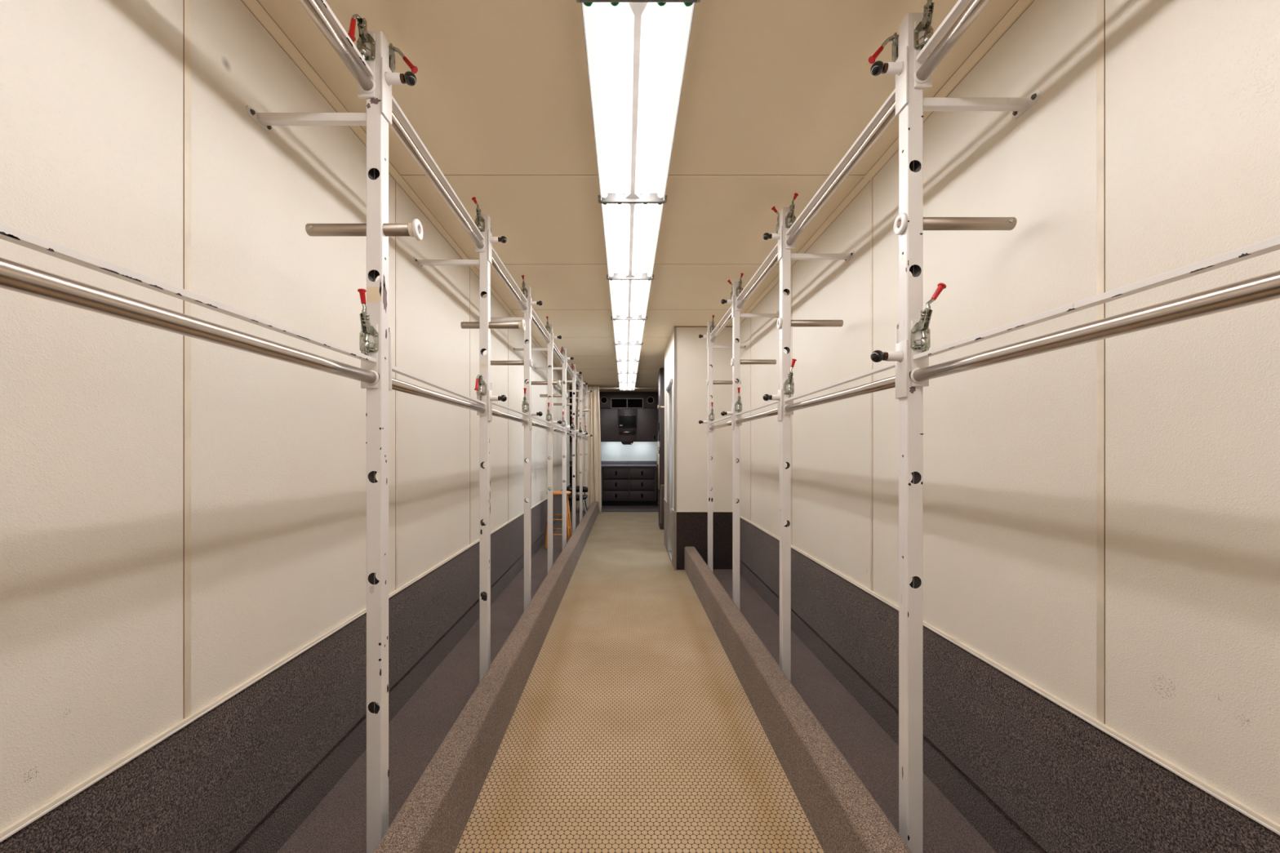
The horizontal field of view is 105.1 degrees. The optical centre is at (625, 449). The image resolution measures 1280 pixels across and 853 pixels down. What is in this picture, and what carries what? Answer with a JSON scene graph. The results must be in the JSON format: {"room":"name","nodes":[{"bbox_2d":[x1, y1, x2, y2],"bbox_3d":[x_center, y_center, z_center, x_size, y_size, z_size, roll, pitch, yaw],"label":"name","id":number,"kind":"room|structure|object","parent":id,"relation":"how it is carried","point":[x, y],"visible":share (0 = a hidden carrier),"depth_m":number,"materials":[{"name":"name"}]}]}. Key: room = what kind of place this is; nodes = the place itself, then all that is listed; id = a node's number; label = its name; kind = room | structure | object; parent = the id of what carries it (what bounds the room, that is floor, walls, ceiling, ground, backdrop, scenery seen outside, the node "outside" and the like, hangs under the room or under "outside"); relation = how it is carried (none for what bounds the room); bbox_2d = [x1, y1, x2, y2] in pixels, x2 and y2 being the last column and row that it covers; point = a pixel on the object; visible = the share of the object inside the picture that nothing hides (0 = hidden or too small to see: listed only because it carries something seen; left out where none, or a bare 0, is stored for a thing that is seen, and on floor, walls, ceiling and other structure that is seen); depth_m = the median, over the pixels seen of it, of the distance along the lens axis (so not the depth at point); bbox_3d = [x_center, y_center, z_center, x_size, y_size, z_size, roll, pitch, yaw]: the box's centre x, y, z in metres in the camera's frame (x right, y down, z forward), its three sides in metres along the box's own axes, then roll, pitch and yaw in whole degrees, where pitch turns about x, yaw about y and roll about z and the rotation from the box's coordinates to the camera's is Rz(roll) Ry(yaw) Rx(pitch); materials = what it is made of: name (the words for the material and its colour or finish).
{"room":"cargo space","nodes":[
{"label":"cargo space","id":0,"kind":"room"},
{"bbox_2d":[0,0,569,831],"bbox_3d":[-1.234,-0.022,4.075,0.080,2.808,12.850,0,0,0],"label":"wall","id":1,"kind":"structure","parent":0,"point":[91,91],"depth_m":1.31,"materials":[{"name":"beige paint"}]},
{"bbox_2d":[183,0,191,718],"bbox_3d":[-1.193,-0.336,1.334,0.002,2.127,0.022,0,0,0],"label":"trim","id":2,"kind":"structure","parent":1,"relation":"attached to","point":[187,3],"depth_m":1.33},
{"bbox_2d":[0,484,569,842],"bbox_3d":[-1.188,0.735,4.075,0.012,0.016,12.850,0,0,0],"label":"trim","id":3,"kind":"structure","parent":1,"relation":"attached to","point":[24,821],"depth_m":1.28,"materials":[{"name":"beige plastic"}]},
{"bbox_2d":[0,484,570,852],"bbox_3d":[-1.184,1.060,4.075,0.020,0.643,12.849,0,0,0],"label":"lower wall panel","id":4,"kind":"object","parent":1,"relation":"attached to","point":[245,775],"depth_m":1.65,"materials":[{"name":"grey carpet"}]},
{"bbox_2d":[395,181,397,590],"bbox_3d":[-1.193,-0.336,2.553,0.002,2.127,0.022,0,0,0],"label":"trim","id":5,"kind":"structure","parent":1,"relation":"attached to","point":[396,182],"depth_m":2.55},
{"bbox_2d":[240,0,570,384],"bbox_3d":[-1.180,-1.411,4.075,0.028,0.029,12.850,0,0,0],"label":"trim","id":6,"kind":"structure","parent":1,"relation":"attached to","point":[255,6],"depth_m":1.96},
{"bbox_2d":[470,268,471,544],"bbox_3d":[-1.193,-0.336,3.772,0.002,2.127,0.022,0,0,0],"label":"trim","id":7,"kind":"structure","parent":1,"relation":"attached to","point":[470,268],"depth_m":3.77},
{"bbox_2d":[507,312,508,521],"bbox_3d":[-1.193,-0.336,4.992,0.002,2.127,0.022,0,0,0],"label":"trim","id":8,"kind":"structure","parent":1,"relation":"attached to","point":[508,313],"depth_m":4.98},
{"bbox_2d":[530,339,531,507],"bbox_3d":[-1.193,-0.336,6.211,0.002,2.127,0.022,0,0,0],"label":"trim","id":9,"kind":"structure","parent":1,"relation":"attached to","point":[531,340],"depth_m":6.20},
{"bbox_2d":[546,357,546,497],"bbox_3d":[-1.193,-0.336,7.430,0.002,2.127,0.022,0,0,0],"label":"trim","id":10,"kind":"structure","parent":1,"relation":"attached to","point":[546,357],"depth_m":7.42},
{"bbox_2d":[569,394,658,504],"bbox_3d":[-0.124,-0.022,12.540,2.952,2.808,0.080,0,0,0],"label":"wall","id":11,"kind":"structure","parent":0,"point":[610,451],"depth_m":12.50,"materials":[{"name":"white paint"}]},
{"bbox_2d":[569,391,657,441],"bbox_3d":[-0.350,-0.812,12.244,2.300,1.224,0.508,0,0,0],"label":"upper cabinet","id":12,"kind":"object","parent":11,"relation":"attached to","point":[619,403],"visible":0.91,"depth_m":12.00,"materials":[{"name":"brown laminate"}]},
{"bbox_2d":[600,396,607,404],"bbox_3d":[-0.523,-1.219,11.999,0.176,0.176,0.010,0,0,0],"label":"speaker","id":13,"kind":"object","parent":12,"relation":"attached to","point":[603,400],"visible":1,"depth_m":12.00},
{"bbox_2d":[611,399,642,407],"bbox_3d":[0.043,-1.141,11.998,0.755,0.207,0.009,0,0,0],"label":"vent grille","id":14,"kind":"object","parent":12,"relation":"attached to","point":[615,402],"depth_m":12.00,"materials":[{"name":"black plastic"}]},
{"bbox_2d":[618,415,635,427],"bbox_3d":[0.055,-0.694,11.970,0.423,0.300,0.059,0,0,0],"label":"monitor","id":15,"kind":"object","parent":12,"relation":"attached to","point":[624,421],"visible":1,"depth_m":11.94,"materials":[{"name":"black plastic"}]},
{"bbox_2d":[619,429,635,435],"bbox_3d":[0.052,-0.433,11.991,0.392,0.125,0.016,0,0,0],"label":"stereo","id":16,"kind":"object","parent":12,"relation":"attached to","point":[622,432],"visible":1,"depth_m":11.98,"materials":[{"name":"black plastic"}]},
{"bbox_2d":[646,396,653,404],"bbox_3d":[0.617,-1.219,11.999,0.176,0.176,0.010,0,0,0],"label":"speaker","id":17,"kind":"object","parent":12,"relation":"attached to","point":[650,400],"visible":1,"depth_m":12.00},
{"bbox_2d":[276,511,996,852],"bbox_3d":[-0.075,1.419,4.225,3.050,0.086,13.350,0,0,0],"label":"floor","id":18,"kind":"structure","parent":0,"point":[632,728],"depth_m":2.35,"materials":[{"name":"beige rubber"}]},
{"bbox_2d":[245,31,389,852],"bbox_3d":[-0.987,0.017,1.595,0.414,2.718,0.108,0,0,0],"label":"post","id":19,"kind":"object","parent":18,"relation":"on","point":[377,126],"visible":0.94,"depth_m":1.57,"materials":[{"name":"white metal"}]},
{"bbox_2d":[0,222,378,388],"bbox_3d":[-0.809,-0.349,0.984,0.069,0.305,1.168,0,0,0],"label":"rail","id":20,"kind":"object","parent":19,"relation":"attached to","point":[16,277],"visible":1,"depth_m":0.84,"materials":[{"name":"silver metal"}]},
{"bbox_2d":[298,0,416,124],"bbox_3d":[-0.767,-1.216,1.012,0.172,0.275,1.225,0,0,0],"label":"rail","id":21,"kind":"object","parent":19,"relation":"attached to","point":[360,60],"visible":1,"depth_m":1.51,"materials":[{"name":"silver metal"}]},
{"bbox_2d":[305,218,423,240],"bbox_3d":[-0.849,-0.716,1.593,0.360,0.065,0.065,0,0,0],"label":"peg","id":22,"kind":"object","parent":19,"relation":"attached to","point":[415,228],"visible":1,"depth_m":1.58,"materials":[{"name":"silver metal"}]},
{"bbox_2d":[377,327,506,421],"bbox_3d":[-0.762,-0.328,2.231,0.162,0.326,1.225,0,0,0],"label":"rail","id":23,"kind":"object","parent":19,"relation":"attached to","point":[480,407],"visible":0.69,"depth_m":2.14,"materials":[{"name":"silver metal"}]},
{"bbox_2d":[388,43,506,264],"bbox_3d":[-0.771,-1.248,2.231,0.181,0.340,1.225,0,0,0],"label":"rail","id":24,"kind":"object","parent":19,"relation":"attached to","point":[476,230],"visible":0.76,"depth_m":2.07,"materials":[{"name":"silver metal"}]},
{"bbox_2d":[413,213,490,682],"bbox_3d":[-0.987,0.017,2.815,0.414,2.718,0.108,0,0,0],"label":"post","id":25,"kind":"object","parent":18,"relation":"on","point":[484,264],"visible":0.94,"depth_m":2.79,"materials":[{"name":"white metal"}]},
{"bbox_2d":[460,319,525,331],"bbox_3d":[-0.759,-0.716,2.813,0.360,0.065,0.065,0,0,0],"label":"peg","id":26,"kind":"object","parent":25,"relation":"attached to","point":[464,325],"visible":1,"depth_m":2.80,"materials":[{"name":"silver metal"}]},
{"bbox_2d":[486,382,542,430],"bbox_3d":[-0.762,-0.333,3.451,0.162,0.336,1.225,0,0,0],"label":"rail","id":27,"kind":"object","parent":25,"relation":"attached to","point":[525,406],"visible":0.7,"depth_m":3.81,"materials":[{"name":"silver metal"}]},
{"bbox_2d":[490,227,542,319],"bbox_3d":[-0.767,-1.246,3.451,0.172,0.337,1.225,0,0,0],"label":"rail","id":28,"kind":"object","parent":25,"relation":"attached to","point":[523,292],"visible":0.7,"depth_m":3.57,"materials":[{"name":"silver metal"}]},
{"bbox_2d":[373,501,598,852],"bbox_3d":[-0.646,1.248,4.116,0.122,0.268,12.928,0,0,0],"label":"kerb","id":29,"kind":"object","parent":18,"relation":"on","point":[434,817],"visible":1,"depth_m":2.02,"materials":[{"name":"beige carpet"}]},
{"bbox_2d":[478,285,530,611],"bbox_3d":[-0.987,0.017,4.034,0.414,2.718,0.108,0,0,0],"label":"post","id":30,"kind":"object","parent":18,"relation":"on","point":[526,315],"visible":0.86,"depth_m":4.01,"materials":[{"name":"white metal"}]},
{"bbox_2d":[490,359,533,367],"bbox_3d":[-0.947,-0.716,4.032,0.360,0.065,0.065,0,0,0],"label":"peg","id":31,"kind":"object","parent":30,"relation":"attached to","point":[492,362],"visible":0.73,"depth_m":4.02,"materials":[{"name":"silver metal"}]},
{"bbox_2d":[530,402,561,434],"bbox_3d":[-0.762,-0.333,4.670,0.162,0.336,1.225,0,0,0],"label":"rail","id":32,"kind":"object","parent":30,"relation":"attached to","point":[548,427],"visible":0.69,"depth_m":5.18,"materials":[{"name":"silver metal"}]},
{"bbox_2d":[512,324,552,573],"bbox_3d":[-0.987,0.017,5.253,0.414,2.718,0.108,0,0,0],"label":"post","id":33,"kind":"object","parent":18,"relation":"on","point":[549,349],"visible":0.88,"depth_m":5.22,"materials":[{"name":"white metal"}]},
{"bbox_2d":[526,380,560,386],"bbox_3d":[-0.879,-0.716,5.251,0.360,0.065,0.065,0,0,0],"label":"peg","id":34,"kind":"object","parent":33,"relation":"attached to","point":[532,383],"visible":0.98,"depth_m":5.24,"materials":[{"name":"silver metal"}]},
{"bbox_2d":[530,293,561,350],"bbox_3d":[-0.767,-1.246,4.670,0.172,0.336,1.225,0,0,0],"label":"rail","id":35,"kind":"object","parent":33,"relation":"attached to","point":[547,329],"visible":0.69,"depth_m":4.97,"materials":[{"name":"silver metal"}]},
{"bbox_2d":[552,411,573,437],"bbox_3d":[-0.762,-0.333,5.889,0.162,0.336,1.225,0,0,0],"label":"rail","id":36,"kind":"object","parent":33,"relation":"attached to","point":[562,432],"visible":0.6,"depth_m":6.42,"materials":[{"name":"silver metal"}]},
{"bbox_2d":[553,342,573,368],"bbox_3d":[-0.767,-1.216,5.889,0.172,0.275,1.225,0,0,0],"label":"rail","id":37,"kind":"object","parent":33,"relation":"attached to","point":[561,354],"visible":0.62,"depth_m":6.37,"materials":[{"name":"silver metal"}]},
{"bbox_2d":[533,347,566,549],"bbox_3d":[-0.987,0.017,6.472,0.414,2.718,0.108,0,0,0],"label":"post","id":38,"kind":"object","parent":18,"relation":"on","point":[563,368],"visible":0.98,"depth_m":6.45,"materials":[{"name":"white metal"}]},
{"bbox_2d":[539,393,567,398],"bbox_3d":[-0.947,-0.716,6.470,0.360,0.065,0.065,0,0,0],"label":"peg","id":39,"kind":"object","parent":38,"relation":"attached to","point":[540,395],"visible":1,"depth_m":6.45,"materials":[{"name":"silver metal"}]},
{"bbox_2d":[566,363,582,381],"bbox_3d":[-0.767,-1.216,7.108,0.172,0.275,1.225,0,0,0],"label":"rail","id":40,"kind":"object","parent":38,"relation":"attached to","point":[571,370],"visible":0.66,"depth_m":7.60,"materials":[{"name":"silver metal"}]},
{"bbox_2d":[566,417,582,439],"bbox_3d":[-0.762,-0.333,7.108,0.162,0.336,1.225,0,0,0],"label":"rail","id":41,"kind":"object","parent":38,"relation":"attached to","point":[572,434],"visible":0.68,"depth_m":7.63,"materials":[{"name":"silver metal"}]},
{"bbox_2d":[544,490,572,548],"bbox_3d":[-0.945,0.984,6.960,0.364,0.783,0.350,0,0,0],"label":"bar stool","id":42,"kind":"object","parent":18,"relation":"on","point":[569,534],"visible":0.61,"depth_m":6.83,"materials":[{"name":"brown wood"}]},
{"bbox_2d":[552,364,575,533],"bbox_3d":[-0.987,0.017,7.691,0.414,2.718,0.108,0,0,0],"label":"post","id":43,"kind":"object","parent":18,"relation":"on","point":[573,380],"visible":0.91,"depth_m":7.66,"materials":[{"name":"white metal"}]},
{"bbox_2d":[553,402,576,406],"bbox_3d":[-0.947,-0.716,7.689,0.360,0.065,0.065,0,0,0],"label":"peg","id":44,"kind":"object","parent":43,"relation":"attached to","point":[554,404],"visible":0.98,"depth_m":7.67,"materials":[{"name":"silver metal"}]},
{"bbox_2d":[575,371,587,390],"bbox_3d":[-0.767,-1.246,8.327,0.172,0.337,1.225,0,0,0],"label":"rail","id":45,"kind":"object","parent":43,"relation":"attached to","point":[579,378],"visible":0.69,"depth_m":8.85,"materials":[{"name":"silver metal"}]},
{"bbox_2d":[575,422,587,440],"bbox_3d":[-0.762,-0.333,8.327,0.162,0.336,1.225,0,0,0],"label":"rail","id":46,"kind":"object","parent":43,"relation":"attached to","point":[580,436],"visible":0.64,"depth_m":8.87,"materials":[{"name":"silver metal"}]},
{"bbox_2d":[559,376,582,522],"bbox_3d":[-0.987,0.017,8.911,0.414,2.718,0.108,0,0,0],"label":"post","id":47,"kind":"object","parent":18,"relation":"on","point":[580,390],"visible":0.94,"depth_m":8.88,"materials":[{"name":"white metal"}]},
{"bbox_2d":[582,381,592,395],"bbox_3d":[-0.767,-1.246,9.547,0.172,0.336,1.225,0,0,0],"label":"rail","id":48,"kind":"object","parent":47,"relation":"attached to","point":[584,389],"visible":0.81,"depth_m":10.09,"materials":[{"name":"silver metal"}]},
{"bbox_2d":[582,425,592,439],"bbox_3d":[-0.762,-0.333,9.547,0.162,0.336,1.225,0,0,0],"label":"rail","id":49,"kind":"object","parent":47,"relation":"attached to","point":[585,430],"visible":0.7,"depth_m":10.09,"materials":[{"name":"silver metal"}]},
{"bbox_2d":[567,384,587,511],"bbox_3d":[-0.987,0.017,10.130,0.414,2.718,0.108,0,0,0],"label":"post","id":50,"kind":"object","parent":18,"relation":"on","point":[586,396],"visible":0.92,"depth_m":10.10,"materials":[{"name":"white metal"}]},
{"bbox_2d":[567,485,587,513],"bbox_3d":[-0.945,1.048,9.543,0.456,0.655,0.490,0,0,0],"label":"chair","id":51,"kind":"object","parent":18,"relation":"on","point":[577,487],"visible":0.63,"depth_m":9.69,"materials":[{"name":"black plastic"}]},
{"bbox_2d":[658,368,664,529],"bbox_3d":[0.926,-0.020,8.707,0.677,2.805,0.426,0,0,0],"label":"tall cabinet","id":52,"kind":"object","parent":18,"relation":"on","point":[661,372],"visible":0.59,"depth_m":8.50,"materials":[{"name":"brown laminate"}]},
{"bbox_2d":[657,453,659,489],"bbox_3d":[0.581,0.372,8.704,0.042,0.640,0.392,0,0,0],"label":"handle","id":53,"kind":"object","parent":52,"relation":"attached to","point":[658,454],"visible":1,"depth_m":8.51,"materials":[{"name":"silver plastic"}]},
{"bbox_2d":[707,320,746,572],"bbox_3d":[1.075,0.007,5.210,0.394,2.738,0.108,0,0,0],"label":"post","id":54,"kind":"object","parent":18,"relation":"on","point":[711,346],"visible":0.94,"depth_m":5.18,"materials":[{"name":"white metal"}]},
{"bbox_2d":[698,279,732,349],"bbox_3d":[0.865,-1.246,4.627,0.172,0.336,1.225,0,0,0],"label":"rail","id":55,"kind":"object","parent":54,"relation":"attached to","point":[713,335],"visible":0.7,"depth_m":4.83,"materials":[{"name":"silver metal"}]},
{"bbox_2d":[706,379,741,385],"bbox_3d":[1.045,-0.716,5.208,0.360,0.065,0.065,0,0,0],"label":"peg","id":56,"kind":"object","parent":54,"relation":"attached to","point":[714,382],"visible":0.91,"depth_m":5.19,"materials":[{"name":"silver metal"}]},
{"bbox_2d":[732,281,779,609],"bbox_3d":[1.075,0.007,3.991,0.394,2.738,0.108,0,0,0],"label":"post","id":57,"kind":"object","parent":18,"relation":"on","point":[735,319],"visible":0.9,"depth_m":3.96,"materials":[{"name":"white metal"}]},
{"bbox_2d":[698,402,732,434],"bbox_3d":[0.860,-0.333,4.627,0.162,0.336,1.225,0,0,0],"label":"rail","id":58,"kind":"object","parent":57,"relation":"attached to","point":[711,416],"visible":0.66,"depth_m":5.14,"materials":[{"name":"silver metal"}]},
{"bbox_2d":[730,357,776,365],"bbox_3d":[1.045,-0.716,3.989,0.360,0.065,0.065,0,0,0],"label":"peg","id":59,"kind":"object","parent":57,"relation":"attached to","point":[741,362],"visible":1,"depth_m":3.97,"materials":[{"name":"silver metal"}]},
{"bbox_2d":[684,546,911,852],"bbox_3d":[0.743,1.248,1.647,0.122,0.268,7.991,0,0,0],"label":"kerb","id":60,"kind":"object","parent":18,"relation":"on","point":[842,815],"visible":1,"depth_m":1.98,"materials":[{"name":"concrete"}]},
{"bbox_2d":[779,206,854,682],"bbox_3d":[1.075,0.007,2.772,0.394,2.738,0.108,0,0,0],"label":"post","id":61,"kind":"object","parent":18,"relation":"on","point":[785,261],"visible":0.81,"depth_m":2.74,"materials":[{"name":"white metal"}]},
{"bbox_2d":[720,205,779,318],"bbox_3d":[0.865,-1.247,3.408,0.172,0.338,1.225,0,0,0],"label":"rail","id":62,"kind":"object","parent":61,"relation":"attached to","point":[740,300],"visible":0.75,"depth_m":3.45,"materials":[{"name":"silver metal"}]},
{"bbox_2d":[720,382,783,429],"bbox_3d":[0.860,-0.333,3.408,0.162,0.336,1.225,0,0,0],"label":"rail","id":63,"kind":"object","parent":61,"relation":"attached to","point":[739,420],"visible":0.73,"depth_m":3.69,"materials":[{"name":"silver metal"}]},
{"bbox_2d":[776,317,843,328],"bbox_3d":[1.045,-0.716,2.770,0.360,0.065,0.065,0,0,0],"label":"peg","id":64,"kind":"object","parent":61,"relation":"attached to","point":[793,322],"visible":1,"depth_m":2.75,"materials":[{"name":"silver metal"}]},
{"bbox_2d":[762,31,898,261],"bbox_3d":[0.867,-1.248,2.188,0.177,0.340,1.225,0,0,0],"label":"rail","id":65,"kind":"object","parent":61,"relation":"attached to","point":[886,114],"visible":0.84,"depth_m":2.01,"materials":[{"name":"silver metal"}]},
{"bbox_2d":[898,12,1040,852],"bbox_3d":[1.075,0.007,1.552,0.394,2.738,0.108,0,0,0],"label":"post","id":66,"kind":"object","parent":18,"relation":"on","point":[911,117],"visible":0.89,"depth_m":1.52,"materials":[{"name":"white metal"}]},
{"bbox_2d":[762,323,911,421],"bbox_3d":[0.862,-0.335,2.188,0.166,0.338,1.225,0,0,0],"label":"rail","id":67,"kind":"object","parent":66,"relation":"attached to","point":[789,406],"visible":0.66,"depth_m":2.13,"materials":[{"name":"silver metal"}]},
{"bbox_2d":[870,0,990,115],"bbox_3d":[0.865,-1.247,0.969,0.172,0.337,1.225,0,0,0],"label":"rail","id":68,"kind":"object","parent":66,"relation":"attached to","point":[926,60],"visible":1,"depth_m":1.49,"materials":[{"name":"silver metal"}]},
{"bbox_2d":[893,212,1017,235],"bbox_3d":[1.045,-0.716,1.550,0.360,0.065,0.065,0,0,0],"label":"peg","id":69,"kind":"object","parent":66,"relation":"attached to","point":[901,220],"visible":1,"depth_m":1.53,"materials":[{"name":"silver metal"}]},
{"bbox_2d":[870,235,1279,398],"bbox_3d":[0.875,-0.336,0.969,0.193,0.341,1.225,0,0,0],"label":"rail","id":70,"kind":"object","parent":66,"relation":"attached to","point":[1264,287],"visible":1,"depth_m":0.92,"materials":[{"name":"silver metal"}]},
{"bbox_2d":[257,0,1017,394],"bbox_3d":[-0.075,-1.466,5.125,3.050,0.080,15.150,0,0,0],"label":"ceiling","id":71,"kind":"structure","parent":0,"point":[501,86],"depth_m":2.16,"materials":[{"name":"beige paint"}]},
{"bbox_2d":[533,337,670,337],"bbox_3d":[0.039,-1.425,6.205,2.418,0.002,0.021,0,0,0],"label":"trim","id":72,"kind":"structure","parent":71,"relation":"attached to","point":[533,337],"depth_m":6.21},
{"bbox_2d":[567,378,658,379],"bbox_3d":[0.039,-1.425,9.862,2.418,0.002,0.021,0,0,0],"label":"trim","id":73,"kind":"structure","parent":71,"relation":"attached to","point":[567,379],"depth_m":9.86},
{"bbox_2d":[618,382,635,390],"bbox_3d":[0.040,-1.397,10.665,0.382,0.056,1.236,0,0,0],"label":"ceiling light","id":74,"kind":"object","parent":71,"relation":"attached to","point":[620,384],"visible":0.67,"depth_m":10.63,"materials":[{"name":"white plastic"}]},
{"bbox_2d":[616,361,639,373],"bbox_3d":[0.040,-1.397,8.218,0.382,0.056,1.236,0,0,0],"label":"ceiling light","id":75,"kind":"object","parent":71,"relation":"attached to","point":[623,367],"visible":0.8,"depth_m":8.28,"materials":[{"name":"white plastic"}]},
{"bbox_2d":[617,373,637,382],"bbox_3d":[0.040,-1.397,9.442,0.382,0.056,1.236,0,0,0],"label":"ceiling light","id":76,"kind":"object","parent":71,"relation":"attached to","point":[622,378],"visible":0.77,"depth_m":9.54,"materials":[{"name":"white plastic"}]},
{"bbox_2d":[614,344,642,361],"bbox_3d":[0.040,-1.397,6.995,0.382,0.056,1.236,0,0,0],"label":"ceiling light","id":77,"kind":"object","parent":71,"relation":"attached to","point":[624,353],"visible":0.8,"depth_m":7.04,"materials":[{"name":"white plastic"}]},
{"bbox_2d":[610,319,647,344],"bbox_3d":[0.040,-1.397,5.771,0.382,0.056,1.236,0,0,0],"label":"ceiling light","id":78,"kind":"object","parent":71,"relation":"attached to","point":[625,331],"visible":0.77,"depth_m":5.77,"materials":[{"name":"white plastic"}]},
{"bbox_2d":[510,309,747,310],"bbox_3d":[0.039,-1.425,4.985,2.418,0.002,0.021,0,0,0],"label":"trim","id":79,"kind":"structure","parent":71,"relation":"attached to","point":[510,309],"depth_m":4.98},
{"bbox_2d":[606,279,653,319],"bbox_3d":[0.040,-1.397,4.548,0.382,0.056,1.236,0,0,0],"label":"ceiling light","id":80,"kind":"object","parent":71,"relation":"attached to","point":[629,298],"visible":0.84,"depth_m":4.50,"materials":[{"name":"white plastic"}]},
{"bbox_2d":[598,201,666,279],"bbox_3d":[0.040,-1.397,3.324,0.382,0.056,1.236,0,0,0],"label":"ceiling light","id":81,"kind":"object","parent":71,"relation":"attached to","point":[631,230],"visible":0.76,"depth_m":3.22,"materials":[{"name":"white plastic"}]},
{"bbox_2d":[400,174,865,177],"bbox_3d":[0.039,-1.425,2.547,2.418,0.002,0.021,0,0,0],"label":"trim","id":82,"kind":"structure","parent":71,"relation":"attached to","point":[402,175],"depth_m":2.54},
{"bbox_2d":[576,0,700,202],"bbox_3d":[0.040,-1.397,2.101,0.382,0.056,1.236,0,0,0],"label":"ceiling light","id":83,"kind":"object","parent":71,"relation":"attached to","point":[637,51],"visible":1,"depth_m":1.88,"materials":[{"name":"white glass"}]},
{"bbox_2d":[497,263,779,265],"bbox_3d":[0.039,-1.425,3.766,2.418,0.002,0.021,0,0,0],"label":"trim","id":84,"kind":"structure","parent":71,"relation":"attached to","point":[498,264],"depth_m":3.77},
{"bbox_2d":[664,327,735,511],"bbox_3d":[0.921,-0.022,6.400,0.701,2.808,1.500,0,0,0],"label":"wall partition","id":85,"kind":"structure","parent":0,"point":[691,350],"depth_m":5.65,"materials":[{"name":"beige paint"}]},
{"bbox_2d":[666,378,672,562],"bbox_3d":[0.598,0.261,6.275,0.097,2.242,0.730,0,0,0],"label":"door","id":86,"kind":"structure","parent":85,"relation":"in","point":[669,386],"depth_m":6.60,"materials":[{"name":"metal"}]},
{"bbox_2d":[674,326,676,569],"bbox_3d":[0.576,-0.022,5.655,0.026,2.808,0.026,0,0,0],"label":"trim","id":87,"kind":"structure","parent":85,"relation":"attached to","point":[675,327],"depth_m":5.64,"materials":[{"name":"metal"}]},
{"bbox_2d":[663,499,732,569],"bbox_3d":[0.908,1.050,6.397,0.687,0.665,1.506,0,0,0],"label":"wainscot","id":88,"kind":"structure","parent":85,"relation":"attached to","point":[691,526],"depth_m":5.64,"materials":[{"name":"black carpet"}]},
{"bbox_2d":[663,498,732,511],"bbox_3d":[0.917,0.713,6.396,0.709,0.008,1.508,0,0,0],"label":"trim","id":89,"kind":"structure","parent":88,"relation":"attached to","point":[664,499],"depth_m":5.65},
{"bbox_2d":[735,0,1279,824],"bbox_3d":[1.312,-0.022,5.075,0.080,2.808,14.850,0,0,0],"label":"wall","id":90,"kind":"structure","parent":0,"point":[1193,86],"depth_m":1.35,"materials":[{"name":"beige paint"}]},
{"bbox_2d":[569,387,658,389],"bbox_3d":[-0.123,-1.352,10.740,2.791,0.067,0.068,0,0,0],"label":"curtain rod","id":91,"kind":"object","parent":90,"relation":"attached to","point":[570,388],"visible":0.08,"depth_m":10.72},
{"bbox_2d":[575,386,601,511],"bbox_3d":[-0.821,-0.015,10.739,0.608,2.745,0.170,0,0,0],"label":"curtain","id":92,"kind":"object","parent":91,"relation":"hanging from","point":[594,464],"visible":0.65,"depth_m":10.73,"materials":[{"name":"beige fabric"}]},
{"bbox_2d":[750,311,751,521],"bbox_3d":[1.271,-0.336,4.967,0.002,2.127,0.022,0,0,0],"label":"trim","id":93,"kind":"structure","parent":90,"relation":"attached to","point":[750,312],"depth_m":4.96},
{"bbox_2d":[791,266,791,545],"bbox_3d":[1.271,-0.336,3.748,0.002,2.127,0.022,0,0,0],"label":"trim","id":94,"kind":"structure","parent":90,"relation":"attached to","point":[791,267],"depth_m":3.74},
{"bbox_2d":[870,177,872,591],"bbox_3d":[1.271,-0.336,2.528,0.002,2.127,0.022,0,0,0],"label":"trim","id":95,"kind":"structure","parent":90,"relation":"attached to","point":[871,180],"depth_m":2.53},
{"bbox_2d":[739,0,1034,324],"bbox_3d":[1.258,-1.411,1.650,0.028,0.029,8.000,0,0,0],"label":"trim","id":96,"kind":"structure","parent":90,"relation":"attached to","point":[1020,6],"depth_m":1.94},
{"bbox_2d":[739,517,1279,852],"bbox_3d":[1.262,1.060,1.651,0.020,0.643,7.999,0,0,0],"label":"lower wall panel","id":97,"kind":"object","parent":90,"relation":"attached to","point":[1029,775],"depth_m":1.63,"materials":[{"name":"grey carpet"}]},
{"bbox_2d":[739,515,1279,835],"bbox_3d":[1.266,0.735,1.650,0.012,0.016,8.000,0,0,0],"label":"trim","id":98,"kind":"structure","parent":90,"relation":"attached to","point":[1272,825],"depth_m":1.29,"materials":[{"name":"beige plastic"}]},
{"bbox_2d":[1096,0,1105,724],"bbox_3d":[1.271,-0.336,1.309,0.002,2.127,0.022,0,0,0],"label":"trim","id":99,"kind":"structure","parent":90,"relation":"attached to","point":[1100,4],"depth_m":1.31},
{"bbox_3d":[-0.130,1.422,11.700,2.760,0.080,1.600,0,0,0],"label":"floor","id":100,"kind":"structure","parent":0,"visible":0},
{"bbox_2d":[569,466,657,506],"bbox_3d":[-0.350,0.887,12.188,2.300,0.970,0.584,0,0,0],"label":"base cabinet","id":101,"kind":"object","parent":100,"relation":"on","point":[622,486],"visible":0.71,"depth_m":11.90,"materials":[{"name":"brown laminate"}]},
{"bbox_2d":[569,461,657,466],"bbox_3d":[-0.350,0.341,12.182,2.300,0.118,0.633,0,0,0],"label":"countertop","id":102,"kind":"structure","parent":101,"relation":"on","point":[603,463],"depth_m":12.48,"materials":[{"name":"grey laminate"}]},
{"bbox_2d":[571,505,658,511],"bbox_3d":[-0.210,1.373,11.446,1.980,0.018,1.088,0,0,0],"label":"floor mat","id":103,"kind":"object","parent":100,"relation":"on","point":[604,508],"visible":0.66,"depth_m":11.38,"materials":[{"name":"black rubber"}]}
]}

